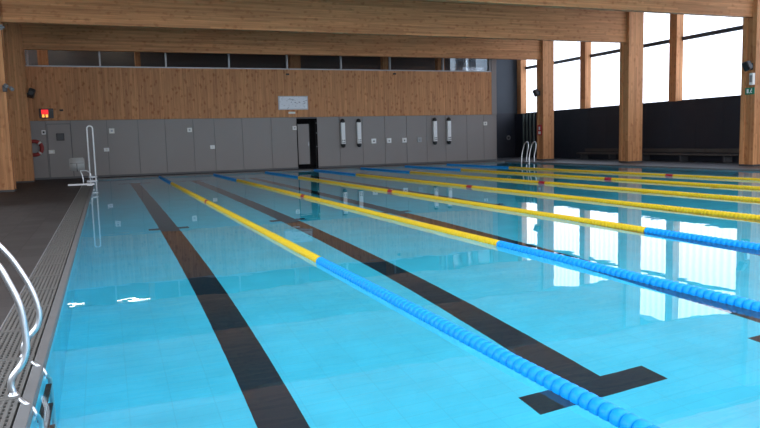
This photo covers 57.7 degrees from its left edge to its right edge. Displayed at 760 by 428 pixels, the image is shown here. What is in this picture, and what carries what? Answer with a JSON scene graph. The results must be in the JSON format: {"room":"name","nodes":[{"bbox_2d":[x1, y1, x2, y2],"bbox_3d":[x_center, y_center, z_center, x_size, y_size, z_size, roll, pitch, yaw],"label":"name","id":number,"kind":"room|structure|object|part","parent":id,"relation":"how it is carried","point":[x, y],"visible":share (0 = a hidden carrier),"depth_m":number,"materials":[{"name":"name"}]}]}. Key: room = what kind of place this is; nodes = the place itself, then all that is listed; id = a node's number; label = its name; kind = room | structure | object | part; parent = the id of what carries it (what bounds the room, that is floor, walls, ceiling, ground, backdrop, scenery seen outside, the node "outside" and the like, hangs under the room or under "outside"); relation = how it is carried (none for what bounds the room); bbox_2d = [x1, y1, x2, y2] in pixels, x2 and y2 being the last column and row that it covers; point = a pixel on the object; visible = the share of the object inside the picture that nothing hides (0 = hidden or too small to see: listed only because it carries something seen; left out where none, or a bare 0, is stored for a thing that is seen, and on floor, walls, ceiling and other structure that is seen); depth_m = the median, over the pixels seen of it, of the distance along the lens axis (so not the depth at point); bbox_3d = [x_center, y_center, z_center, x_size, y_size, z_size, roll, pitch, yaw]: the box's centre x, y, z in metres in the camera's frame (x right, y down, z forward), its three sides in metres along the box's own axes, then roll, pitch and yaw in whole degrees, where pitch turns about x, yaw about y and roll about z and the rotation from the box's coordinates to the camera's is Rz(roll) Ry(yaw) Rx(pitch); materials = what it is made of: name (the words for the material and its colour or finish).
{"room":"indoor swimming pool","nodes":[
{"label":"indoor swimming pool","id":0,"kind":"room"},
{"bbox_2d":[24,50,449,70],"bbox_3d":[-5.742,-7.036,29.199,21.220,3.100,0.100,-4,7,-21],"label":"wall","id":1,"kind":"structure","parent":0,"point":[55,57],"depth_m":28.81,"materials":[{"name":"clear glass"}]},
{"bbox_2d":[450,58,465,70],"bbox_3d":[3.722,-7.147,32.974,0.870,1.200,0.010,-4,7,-21],"label":"window","id":2,"kind":"structure","parent":1,"relation":"in","point":[456,64],"depth_m":32.97,"materials":[{"name":"clear glass"}]},
{"bbox_2d":[26,66,495,179],"bbox_3d":[-4.710,-3.700,27.271,21.294,3.945,0.350,-4,7,-21],"label":"wall","id":3,"kind":"structure","parent":0,"point":[140,147],"depth_m":26.86,"materials":[{"name":"brown wood"}]},
{"bbox_2d":[32,139,43,156],"bbox_3d":[-12.130,-2.312,24.213,0.610,0.610,0.151,-4,7,-21],"label":"buoy","id":4,"kind":"object","parent":3,"relation":"hanging from","point":[38,142],"visible":0.56,"depth_m":24.21,"materials":[{"name":"red plastic"}]},
{"bbox_2d":[39,108,53,117],"bbox_3d":[-11.725,-3.533,24.240,0.450,0.340,0.096,-4,7,-21],"label":"digital display","id":5,"kind":"object","parent":3,"relation":"attached to","point":[43,113],"visible":1,"depth_m":24.20,"materials":[{"name":"black plastic"}]},
{"bbox_2d":[46,124,73,176],"bbox_3d":[-11.393,-2.232,24.597,0.780,1.960,0.006,-4,7,-21],"label":"door","id":6,"kind":"structure","parent":3,"relation":"in","point":[46,124],"depth_m":24.54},
{"bbox_2d":[56,133,64,140],"bbox_3d":[-11.373,-2.740,24.540,0.260,0.260,0.036,-4,7,-21],"label":"speaker panel","id":7,"kind":"object","parent":3,"relation":"attached to","point":[59,136],"visible":1,"depth_m":24.52,"materials":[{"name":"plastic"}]},
{"bbox_2d":[57,134,63,139],"bbox_3d":[-11.368,-2.739,24.526,0.208,0.208,0.007,-4,7,-21],"label":"grille","id":8,"kind":"object","parent":7,"relation":"attached to","point":[59,136],"depth_m":24.52,"materials":[{"name":"grey plastic"}]},
{"bbox_2d":[26,50,490,71],"bbox_3d":[-3.838,-6.197,27.288,18.850,0.965,0.160,-4,7,-21],"label":"window","id":9,"kind":"structure","parent":3,"relation":"in","point":[228,55],"depth_m":27.09,"materials":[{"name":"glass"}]},
{"bbox_2d":[278,96,307,109],"bbox_3d":[-3.461,-4.430,27.491,1.210,0.540,0.046,-4,7,-21],"label":"notice board","id":10,"kind":"object","parent":3,"relation":"attached to","point":[284,102],"visible":1,"depth_m":27.47,"materials":[{"name":"metal"}]},
{"bbox_2d":[296,119,318,168],"bbox_3d":[-2.963,-2.854,28.009,0.850,2.010,0.190,-4,7,-21],"label":"door","id":11,"kind":"structure","parent":3,"relation":"in","point":[303,147],"depth_m":27.97,"materials":[{"name":"metal"}]},
{"bbox_2d":[340,119,345,147],"bbox_3d":[-1.525,-3.316,28.337,0.192,1.180,0.205,-4,7,-21],"label":"tube","id":12,"kind":"object","parent":3,"relation":"attached to","point":[342,121],"visible":1,"depth_m":28.27,"materials":[{"name":"white plastic"}]},
{"bbox_2d":[356,119,361,146],"bbox_3d":[-0.875,-3.362,28.593,0.192,1.180,0.205,-4,7,-21],"label":"tube","id":13,"kind":"object","parent":3,"relation":"attached to","point":[358,121],"visible":1,"depth_m":28.52,"materials":[{"name":"white plastic"}]},
{"bbox_2d":[433,117,436,144],"bbox_3d":[2.375,-3.588,29.872,0.192,1.180,0.205,-4,7,-21],"label":"tube","id":14,"kind":"object","parent":3,"relation":"attached to","point":[434,118],"visible":1,"depth_m":29.80,"materials":[{"name":"white plastic"}]},
{"bbox_2d":[447,117,450,143],"bbox_3d":[3.006,-3.632,30.121,0.192,1.180,0.205,-4,7,-21],"label":"tube","id":15,"kind":"object","parent":3,"relation":"attached to","point":[448,118],"visible":1,"depth_m":30.05,"materials":[{"name":"white plastic"}]},
{"bbox_2d":[487,59,496,160],"bbox_3d":[5.039,-5.731,30.975,0.270,6.660,0.360,-4,7,-21],"label":"trim","id":16,"kind":"structure","parent":3,"relation":"attached to","point":[493,61],"depth_m":30.84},
{"bbox_2d":[302,120,316,168],"bbox_3d":[-3.204,-3.078,29.171,1.800,2.500,1.937,-4,7,-21],"label":"wall","id":17,"kind":"structure","parent":0,"point":[312,142],"depth_m":30.20,"materials":[{"name":"grey plastic"}]},
{"bbox_2d":[0,157,759,326],"bbox_3d":[1.967,-0.569,16.232,25.216,0.290,33.660,-4,7,-21],"label":"floor","id":18,"kind":"structure","parent":0,"point":[30,216],"depth_m":12.50,"materials":[{"name":"tile"}]},
{"bbox_2d":[0,16,16,191],"bbox_3d":[-9.978,-3.891,17.704,0.626,6.650,0.486,-4,7,-21],"label":"column","id":19,"kind":"structure","parent":18,"relation":"on","point":[7,166],"depth_m":17.79,"materials":[{"name":"brown wood"}]},
{"bbox_2d":[2,83,13,91],"bbox_3d":[-9.480,-3.227,17.593,0.278,0.206,0.208,-4,7,-21],"label":"spotlight","id":20,"kind":"object","parent":19,"relation":"attached to","point":[5,86],"visible":1,"depth_m":17.56,"materials":[{"name":"grey plastic"}]},
{"bbox_2d":[3,23,34,182],"bbox_3d":[-11.926,-4.359,22.567,0.626,6.650,0.486,-4,7,-21],"label":"column","id":21,"kind":"structure","parent":18,"relation":"on","point":[13,42],"depth_m":22.45,"materials":[{"name":"brown wood"}]},
{"bbox_2d":[27,88,35,98],"bbox_3d":[-11.492,-3.975,22.706,0.298,0.355,0.255,-4,7,-21],"label":"loudspeaker","id":22,"kind":"object","parent":21,"relation":"attached to","point":[31,92],"visible":1,"depth_m":22.63,"materials":[{"name":"black plastic"}]},
{"bbox_2d":[0,242,47,413],"bbox_3d":[-1.909,0.956,3.192,0.715,1.826,0.827,-4,7,-21],"label":"pool ladder","id":23,"kind":"object","parent":18,"relation":"on","point":[26,335],"visible":0.83,"depth_m":3.02,"materials":[{"name":"silver metal"}]},
{"bbox_3d":[-1.847,0.441,2.905,0.648,0.745,0.029,-4,7,-21],"label":"handrail","id":24,"kind":"part","parent":23,"relation":"part of","materials":[{"name":"silver metal"}]},
{"bbox_3d":[-2.076,0.386,3.479,0.651,0.744,0.029,-4,7,-21],"label":"handrail","id":25,"kind":"part","parent":23,"relation":"part of","materials":[{"name":"silver metal"}]},
{"bbox_3d":[-1.478,1.331,2.985,0.118,1.101,0.045,0,6,14],"label":"rail","id":26,"kind":"part","parent":23,"relation":"part of","materials":[{"name":"silver metal"}]},
{"bbox_3d":[-1.682,1.282,3.493,0.118,1.101,0.045,0,6,14],"label":"rail","id":27,"kind":"part","parent":23,"relation":"part of","materials":[{"name":"silver metal"}]},
{"bbox_2d":[0,179,85,427],"bbox_3d":[3.051,-0.358,13.978,17.246,0.292,28.650,-4,7,-21],"label":"trim","id":28,"kind":"structure","parent":18,"relation":"in","point":[13,306],"depth_m":5.30,"materials":[{"name":"metal"}]},
{"bbox_2d":[0,396,20,427],"bbox_3d":[-1.568,0.848,2.691,0.238,0.032,0.621,-4,7,-21],"label":"grate","id":29,"kind":"object","parent":28,"relation":"on","point":[8,406],"visible":0.84,"depth_m":2.86,"materials":[{"name":"plastic"}]},
{"bbox_2d":[0,356,33,398],"bbox_3d":[-1.799,0.792,3.269,0.238,0.032,0.621,-4,7,-21],"label":"grate","id":30,"kind":"object","parent":28,"relation":"on","point":[7,366],"visible":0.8,"depth_m":3.31,"materials":[{"name":"plastic"}]},
{"bbox_2d":[0,327,43,359],"bbox_3d":[-2.031,0.737,3.847,0.238,0.032,0.621,-4,7,-21],"label":"grate","id":31,"kind":"object","parent":28,"relation":"on","point":[10,341],"visible":0.75,"depth_m":3.85,"materials":[{"name":"plastic"}]},
{"bbox_2d":[0,305,50,331],"bbox_3d":[-2.262,0.681,4.425,0.238,0.032,0.621,-4,7,-21],"label":"grate","id":32,"kind":"object","parent":28,"relation":"on","point":[12,323],"visible":0.69,"depth_m":4.40,"materials":[{"name":"plastic"}]},
{"bbox_2d":[13,288,56,308],"bbox_3d":[-2.494,0.625,5.003,0.238,0.032,0.621,-4,7,-21],"label":"grate","id":33,"kind":"object","parent":28,"relation":"on","point":[46,296],"visible":0.64,"depth_m":5.02,"materials":[{"name":"plastic"}]},
{"bbox_2d":[22,275,61,291],"bbox_3d":[-2.725,0.570,5.581,0.238,0.032,0.621,-4,7,-21],"label":"grate","id":34,"kind":"object","parent":28,"relation":"on","point":[52,281],"visible":0.73,"depth_m":5.60,"materials":[{"name":"plastic"}]},
{"bbox_2d":[31,263,64,276],"bbox_3d":[-2.957,0.514,6.159,0.238,0.032,0.621,-4,7,-21],"label":"grate","id":35,"kind":"object","parent":28,"relation":"on","point":[52,269],"visible":0.86,"depth_m":6.16,"materials":[{"name":"plastic"}]},
{"bbox_2d":[38,254,67,264],"bbox_3d":[-3.188,0.458,6.736,0.238,0.032,0.621,-4,7,-21],"label":"grate","id":36,"kind":"object","parent":28,"relation":"on","point":[61,258],"visible":0.85,"depth_m":6.75,"materials":[{"name":"plastic"}]},
{"bbox_2d":[43,246,70,255],"bbox_3d":[-3.419,0.403,7.314,0.238,0.032,0.621,-4,7,-21],"label":"grate","id":37,"kind":"object","parent":28,"relation":"on","point":[63,249],"visible":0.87,"depth_m":7.32,"materials":[{"name":"plastic"}]},
{"bbox_2d":[48,239,72,246],"bbox_3d":[-3.651,0.347,7.892,0.238,0.032,0.621,-4,7,-21],"label":"grate","id":38,"kind":"object","parent":28,"relation":"on","point":[66,242],"visible":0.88,"depth_m":7.89,"materials":[{"name":"plastic"}]},
{"bbox_2d":[52,233,74,239],"bbox_3d":[-3.882,0.291,8.470,0.238,0.032,0.621,-4,7,-21],"label":"grate","id":39,"kind":"object","parent":28,"relation":"on","point":[67,235],"visible":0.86,"depth_m":8.48,"materials":[{"name":"plastic"}]},
{"bbox_2d":[56,228,76,233],"bbox_3d":[-4.114,0.236,9.048,0.238,0.032,0.621,-4,7,-21],"label":"grate","id":40,"kind":"object","parent":28,"relation":"on","point":[64,230],"visible":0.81,"depth_m":9.07,"materials":[{"name":"plastic"}]},
{"bbox_2d":[58,223,78,228],"bbox_3d":[-4.345,0.180,9.626,0.238,0.032,0.621,-4,7,-21],"label":"grate","id":41,"kind":"object","parent":28,"relation":"on","point":[71,225],"visible":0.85,"depth_m":9.65,"materials":[{"name":"plastic"}]},
{"bbox_2d":[61,219,79,223],"bbox_3d":[-4.577,0.125,10.204,0.238,0.032,0.621,-4,7,-21],"label":"grate","id":42,"kind":"object","parent":28,"relation":"on","point":[69,221],"visible":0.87,"depth_m":10.23,"materials":[{"name":"plastic"}]},
{"bbox_2d":[63,215,80,219],"bbox_3d":[-4.808,0.069,10.782,0.238,0.032,0.621,-4,7,-21],"label":"grate","id":43,"kind":"object","parent":28,"relation":"on","point":[75,216],"visible":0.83,"depth_m":10.80,"materials":[{"name":"plastic"}]},
{"bbox_2d":[66,212,81,215],"bbox_3d":[-5.040,0.013,11.360,0.238,0.032,0.621,-4,7,-21],"label":"grate","id":44,"kind":"object","parent":28,"relation":"on","point":[70,213],"visible":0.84,"depth_m":11.41,"materials":[{"name":"plastic"}]},
{"bbox_2d":[67,209,82,212],"bbox_3d":[-5.271,-0.042,11.937,0.238,0.032,0.621,-4,7,-21],"label":"grate","id":45,"kind":"object","parent":28,"relation":"on","point":[70,210],"visible":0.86,"depth_m":11.99,"materials":[{"name":"plastic"}]},
{"bbox_2d":[69,206,83,209],"bbox_3d":[-5.503,-0.098,12.515,0.238,0.032,0.621,-4,7,-21],"label":"grate","id":46,"kind":"object","parent":28,"relation":"on","point":[75,207],"visible":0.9,"depth_m":12.58,"materials":[{"name":"plastic"}]},
{"bbox_2d":[71,204,84,206],"bbox_3d":[-5.734,-0.153,13.093,0.238,0.032,0.621,-4,7,-21],"label":"grate","id":47,"kind":"object","parent":28,"relation":"on","point":[72,205],"visible":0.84,"depth_m":13.09,"materials":[{"name":"plastic"}]},
{"bbox_2d":[72,201,85,203],"bbox_3d":[-5.965,-0.209,13.671,0.238,0.032,0.621,-4,7,-21],"label":"grate","id":48,"kind":"object","parent":28,"relation":"on","point":[80,202],"visible":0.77,"depth_m":13.72,"materials":[{"name":"plastic"}]},
{"bbox_2d":[522,114,524,156],"bbox_3d":[7.283,-3.978,34.981,0.116,2.200,0.116,-4,7,-21],"label":"pipe","id":49,"kind":"object","parent":18,"relation":"on","point":[523,116],"visible":0.95,"depth_m":34.93,"materials":[{"name":"black metal"}]},
{"bbox_2d":[526,113,527,156],"bbox_3d":[7.394,-3.952,34.703,0.116,2.200,0.116,-4,7,-21],"label":"pipe","id":50,"kind":"object","parent":18,"relation":"on","point":[526,113],"visible":0.92,"depth_m":34.64,"materials":[{"name":"black metal"}]},
{"bbox_2d":[529,113,530,156],"bbox_3d":[7.505,-3.925,34.426,0.116,2.200,0.116,-4,7,-21],"label":"pipe","id":51,"kind":"object","parent":18,"relation":"on","point":[529,113],"visible":0.93,"depth_m":34.37,"materials":[{"name":"black metal"}]},
{"bbox_2d":[533,113,534,157],"bbox_3d":[7.616,-3.898,34.148,0.116,2.200,0.116,-4,7,-21],"label":"pipe","id":52,"kind":"object","parent":18,"relation":"on","point":[533,113],"visible":0.93,"depth_m":34.10,"materials":[{"name":"black metal"}]},
{"bbox_2d":[537,40,553,159],"bbox_3d":[7.210,-5.692,30.104,0.566,6.650,0.486,-4,7,-21],"label":"column","id":53,"kind":"structure","parent":18,"relation":"on","point":[545,66],"depth_m":30.00,"materials":[{"name":"brown wood"}]},
{"bbox_2d":[532,89,539,96],"bbox_3d":[6.811,-5.272,30.020,0.298,0.355,0.255,-4,7,-21],"label":"loudspeaker","id":54,"kind":"object","parent":53,"relation":"attached to","point":[536,92],"visible":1,"depth_m":29.94,"materials":[{"name":"black plastic"}]},
{"bbox_2d":[537,125,541,134],"bbox_3d":[6.991,-3.676,30.221,0.018,0.450,0.320,-4,7,-21],"label":"fire sign","id":55,"kind":"object","parent":53,"relation":"attached to","point":[539,127],"visible":1,"depth_m":30.21,"materials":[{"name":"red paint"}]},
{"bbox_2d":[619,12,643,162],"bbox_3d":[9.205,-5.227,25.258,0.666,6.650,0.486,-4,7,-21],"label":"column","id":56,"kind":"structure","parent":18,"relation":"on","point":[631,52],"depth_m":25.16,"materials":[{"name":"brown wood"}]},
{"bbox_2d":[519,161,759,169],"bbox_3d":[10.280,-1.194,18.712,0.247,0.030,25.000,-4,7,-21],"label":"trim","id":57,"kind":"structure","parent":18,"relation":"on","point":[519,161],"depth_m":22.74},
{"bbox_2d":[521,141,536,162],"bbox_3d":[6.181,-2.120,28.689,0.413,1.786,0.650,-4,7,-21],"label":"pool ladder","id":58,"kind":"object","parent":57,"relation":"on","point":[526,141],"visible":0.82,"depth_m":28.83,"materials":[{"name":"silver metal"}]},
{"bbox_3d":[6.091,-2.145,28.948,0.387,1.786,0.044,-4,7,-21],"label":"handrail","id":59,"kind":"part","parent":58,"relation":"part of","materials":[{"name":"silver metal"}]},
{"bbox_3d":[6.295,-2.096,28.439,0.387,1.786,0.044,-4,7,-21],"label":"handrail","id":60,"kind":"part","parent":58,"relation":"part of","materials":[{"name":"silver metal"}]},
{"bbox_2d":[576,148,738,162],"bbox_3d":[10.417,-2.303,26.718,0.600,0.460,8.100,-4,7,-21],"label":"bench","id":61,"kind":"object","parent":18,"relation":"on","point":[683,157],"visible":0.83,"depth_m":25.62,"materials":[{"name":"brown wood"}]},
{"bbox_3d":[8.947,-2.521,30.207,0.350,0.230,0.080,-4,7,-21],"label":"leg","id":62,"kind":"part","parent":61,"relation":"part of","materials":[{"name":"grey plastic"}]},
{"bbox_3d":[9.613,-2.361,28.542,0.350,0.230,0.080,-4,7,-21],"label":"leg","id":63,"kind":"part","parent":61,"relation":"part of","materials":[{"name":"grey plastic"}]},
{"bbox_3d":[10.317,-2.192,26.786,0.350,0.230,0.080,-4,7,-21],"label":"leg","id":64,"kind":"part","parent":61,"relation":"part of","materials":[{"name":"grey plastic"}]},
{"bbox_3d":[10.346,-2.328,26.687,0.450,0.060,8.100,-4,7,-21],"label":"seat","id":65,"kind":"part","parent":61,"relation":"part of","materials":[{"name":"brown wood"}]},
{"bbox_3d":[10.626,-2.477,26.785,0.140,0.140,8.100,-4,7,-21],"label":"backrest","id":66,"kind":"part","parent":61,"relation":"part of","materials":[{"name":"brown wood"}]},
{"bbox_3d":[11.021,-2.023,25.029,0.350,0.230,0.080,-4,7,-21],"label":"leg","id":67,"kind":"part","parent":61,"relation":"part of","materials":[{"name":"grey plastic"}]},
{"bbox_3d":[11.724,-1.853,23.272,0.350,0.230,0.080,-4,7,-21],"label":"leg","id":68,"kind":"part","parent":61,"relation":"part of","materials":[{"name":"grey plastic"}]},
{"bbox_2d":[739,0,759,165],"bbox_3d":[11.153,-4.759,20.395,0.666,6.650,0.486,-4,7,-21],"label":"column","id":69,"kind":"structure","parent":18,"relation":"on","point":[749,146],"depth_m":20.36,"materials":[{"name":"brown wood"}]},
{"bbox_2d":[742,60,752,71],"bbox_3d":[10.762,-4.325,20.174,0.283,0.322,0.251,-4,7,-21],"label":"loudspeaker","id":70,"kind":"object","parent":69,"relation":"attached to","point":[747,65],"visible":1,"depth_m":20.10,"materials":[{"name":"black plastic"}]},
{"bbox_2d":[745,87,754,94],"bbox_3d":[10.887,-3.620,20.309,0.040,0.200,0.305,-4,7,-21],"label":"exit sign","id":71,"kind":"object","parent":69,"relation":"attached to","point":[748,91],"visible":1,"depth_m":20.30,"materials":[{"name":"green plastic"}]},
{"bbox_2d":[749,73,754,84],"bbox_3d":[10.883,-3.948,20.173,0.103,0.340,0.115,-4,7,-21],"label":"junction box","id":72,"kind":"object","parent":69,"relation":"attached to","point":[751,75],"visible":1,"depth_m":20.13,"materials":[{"name":"beige plastic"}]},
{"bbox_2d":[470,59,516,157],"bbox_3d":[5.583,-6.200,35.206,4.096,6.660,0.250,-4,7,-21],"label":"wall","id":73,"kind":"structure","parent":0,"point":[506,69],"depth_m":35.53,"materials":[{"name":"grey paint"}]},
{"bbox_2d":[466,59,486,70],"bbox_3d":[4.692,-7.413,34.743,2.000,1.500,0.010,-4,7,-21],"label":"window","id":74,"kind":"structure","parent":73,"relation":"in","point":[481,64],"depth_m":34.86,"materials":[{"name":"clear glass"}]},
{"bbox_2d":[515,96,740,161],"bbox_3d":[13.251,-2.591,20.449,0.096,2.214,33.460,-4,7,-21],"label":"wall","id":75,"kind":"structure","parent":0,"point":[710,123],"depth_m":26.49,"materials":[{"name":"black paint"}]},
{"bbox_3d":[1.815,-7.448,15.401,25.616,0.250,33.860,-4,7,-21],"label":"ceiling","id":76,"kind":"structure","parent":0,"visible":0},
{"bbox_2d":[21,24,540,59],"bbox_3d":[-2.431,-7.185,26.098,21.200,2.317,0.196,-4,7,-21],"label":"timber beam","id":77,"kind":"structure","parent":76,"relation":"attached to","point":[34,36],"depth_m":25.35,"materials":[{"name":"brown wood"}]},
{"bbox_2d":[0,0,626,42],"bbox_3d":[-0.437,-6.720,21.253,21.300,2.317,0.196,-4,7,-21],"label":"timber beam","id":78,"kind":"structure","parent":76,"relation":"attached to","point":[419,18],"depth_m":20.89,"materials":[{"name":"brown wood"}]},
{"bbox_2d":[420,0,753,17],"bbox_3d":[1.511,-6.252,16.390,21.300,2.317,0.196,-4,7,-21],"label":"timber beam","id":79,"kind":"structure","parent":76,"relation":"attached to","point":[721,8],"depth_m":18.71,"materials":[{"name":"brown wood"}]},
{"bbox_3d":[-5.284,-5.346,28.335,21.220,0.100,2.337,-4,7,-21],"label":"floor","id":80,"kind":"structure","parent":0,"visible":0},
{"bbox_2d":[37,50,48,64],"bbox_3d":[-12.544,-6.459,25.557,0.350,3.100,0.300,-4,7,-21],"label":"post","id":81,"kind":"object","parent":80,"relation":"on","point":[42,55],"visible":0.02,"depth_m":25.50,"materials":[{"name":"brown wood"}]},
{"bbox_2d":[134,52,140,66],"bbox_3d":[-9.457,-6.674,26.773,0.200,3.100,0.300,-4,7,-21],"label":"post","id":82,"kind":"object","parent":80,"relation":"on","point":[136,54],"visible":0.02,"depth_m":26.71,"materials":[{"name":"brown wood"}]},
{"bbox_2d":[288,55,300,68],"bbox_3d":[-3.631,-7.080,29.067,0.450,3.100,0.300,-4,7,-21],"label":"post","id":83,"kind":"object","parent":80,"relation":"on","point":[294,61],"visible":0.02,"depth_m":29.01,"materials":[{"name":"brown wood"}]},
{"bbox_2d":[380,57,387,69],"bbox_3d":[0.199,-7.346,30.576,0.300,3.100,0.300,-4,7,-21],"label":"post","id":84,"kind":"object","parent":80,"relation":"on","point":[384,60],"visible":0.02,"depth_m":30.51,"materials":[{"name":"brown wood"}]},
{"bbox_2d":[435,58,444,69],"bbox_3d":[2.729,-7.523,31.572,0.350,3.100,0.300,-4,7,-21],"label":"post","id":85,"kind":"object","parent":80,"relation":"on","point":[437,60],"visible":0.02,"depth_m":31.50,"materials":[{"name":"brown wood"}]},
{"bbox_3d":[2.412,0.031,15.679,16.740,1.290,25.100,-4,7,-21],"label":"wall","id":86,"kind":"structure","parent":0,"visible":0},
{"bbox_2d":[12,161,759,427],"bbox_3d":[2.394,-0.638,15.607,16.740,0.056,25.100,-4,7,-21],"label":"trim","id":87,"kind":"structure","parent":86,"relation":"on","point":[24,416],"depth_m":4.75,"materials":[{"name":"grey tile"}]},
{"bbox_2d":[68,125,97,186],"bbox_3d":[-8.482,-1.183,19.634,0.780,2.654,0.240,-4,7,-21],"label":"lift","id":88,"kind":"object","parent":87,"relation":"on","point":[75,164],"visible":0.99,"depth_m":19.60,"materials":[{"name":"white metal"}]},
{"bbox_3d":[-8.588,-1.411,19.549,0.400,0.370,0.070,-4,7,-21],"label":"seat","id":89,"kind":"part","parent":88,"relation":"part of","materials":[{"name":"grey plastic"}]},
{"bbox_3d":[-8.510,-0.831,19.657,0.700,0.070,0.240,-4,7,-21],"label":"platform arm","id":90,"kind":"part","parent":88,"relation":"part of","materials":[{"name":"white plastic"}]},
{"bbox_2d":[30,162,759,427],"bbox_3d":[2.394,-0.620,15.609,16.640,0.001,25.000,-4,7,-21],"label":"pool water","id":91,"kind":"object","parent":86,"relation":"in","point":[176,312],"visible":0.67,"depth_m":4.66,"materials":[{"name":"blue liquid"}]},
{"bbox_2d":[159,176,660,427],"bbox_3d":[-3.345,-0.232,13.348,0.087,0.086,24.960,-4,7,-21],"label":"lane rope","id":92,"kind":"object","parent":91,"relation":"on","point":[606,410],"visible":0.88,"depth_m":3.57,"materials":[{"name":"plastic"}]},
{"bbox_2d":[213,174,759,310],"bbox_3d":[-1.560,-0.356,14.051,0.087,0.086,24.960,-4,7,-21],"label":"lane rope","id":93,"kind":"object","parent":91,"relation":"on","point":[743,302],"visible":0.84,"depth_m":5.95,"materials":[{"name":"plastic"}]},
{"bbox_2d":[265,171,759,249],"bbox_3d":[0.226,-0.481,14.754,0.087,0.086,24.960,-4,7,-21],"label":"lane rope","id":94,"kind":"object","parent":91,"relation":"on","point":[756,246],"visible":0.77,"depth_m":8.83,"materials":[{"name":"plastic"}]},
{"bbox_2d":[313,169,759,219],"bbox_3d":[2.010,-0.605,15.457,0.087,0.086,24.960,-4,7,-21],"label":"lane rope","id":95,"kind":"object","parent":91,"relation":"on","point":[705,211],"visible":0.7,"depth_m":11.58,"materials":[{"name":"plastic"}]},
{"bbox_2d":[360,167,759,200],"bbox_3d":[3.795,-0.730,16.160,0.087,0.086,24.960,-4,7,-21],"label":"lane rope","id":96,"kind":"object","parent":91,"relation":"on","point":[468,176],"visible":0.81,"depth_m":14.19,"materials":[{"name":"plastic"}]},
{"bbox_2d":[404,165,759,188],"bbox_3d":[5.580,-0.854,16.863,0.087,0.086,24.960,-4,7,-21],"label":"lane rope","id":97,"kind":"object","parent":91,"relation":"on","point":[542,174],"visible":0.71,"depth_m":16.70,"materials":[{"name":"plastic"}]},
{"bbox_2d":[445,164,759,180],"bbox_3d":[7.365,-0.978,17.566,0.086,0.086,24.960,-4,7,-21],"label":"lane rope","id":98,"kind":"object","parent":91,"relation":"on","point":[616,172],"visible":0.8,"depth_m":18.91,"materials":[{"name":"plastic"}]},
{"bbox_3d":[13.532,-2.610,20.560,0.510,2.213,33.460,-4,7,-21],"label":"wall","id":99,"kind":"structure","parent":0,"visible":0},
{"bbox_2d":[517,60,526,113],"bbox_3d":[7.274,-7.253,35.419,0.335,4.184,0.360,-4,7,-21],"label":"timber post","id":100,"kind":"object","parent":99,"relation":"on","point":[521,64],"visible":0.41,"depth_m":35.37,"materials":[{"name":"brown wood"}]},
{"bbox_2d":[525,56,579,112],"bbox_3d":[8.369,-7.040,33.120,0.140,4.196,4.740,-4,7,-21],"label":"window","id":101,"kind":"structure","parent":99,"relation":"in","point":[574,58],"depth_m":32.50,"materials":[{"name":"black plastic"}]},
{"bbox_2d":[580,42,590,108],"bbox_3d":[9.159,-6.800,30.712,0.335,4.184,0.360,-4,7,-21],"label":"timber post","id":102,"kind":"object","parent":99,"relation":"on","point":[585,47],"visible":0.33,"depth_m":30.66,"materials":[{"name":"brown wood"}]},
{"bbox_2d":[590,39,668,107],"bbox_3d":[10.285,-6.580,28.335,0.140,4.196,4.910,-4,7,-21],"label":"window","id":103,"kind":"structure","parent":99,"relation":"in","point":[662,42],"depth_m":28.84,"materials":[{"name":"black plastic"}]},
{"bbox_3d":[10.360,-4.521,28.563,0.100,0.050,4.910,-4,7,-21],"label":"sill","id":104,"kind":"part","parent":103,"relation":"part of","materials":[{"name":"black plastic"}]},
{"bbox_2d":[668,14,683,101],"bbox_3d":[11.107,-6.332,25.849,0.335,4.184,0.360,-4,7,-21],"label":"timber post","id":105,"kind":"object","parent":99,"relation":"on","point":[675,92],"visible":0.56,"depth_m":25.78,"materials":[{"name":"brown wood"}]},
{"bbox_2d":[682,25,742,100],"bbox_3d":[12.233,-6.111,23.472,0.140,4.196,4.910,-4,7,-21],"label":"window","id":106,"kind":"structure","parent":99,"relation":"in","point":[737,28],"depth_m":24.42,"materials":[{"name":"black plastic"}]},
{"bbox_3d":[12.308,-4.052,23.700,0.100,0.050,4.910,-4,7,-21],"label":"sill","id":107,"kind":"part","parent":106,"relation":"part of","materials":[{"name":"black plastic"}]}
]}

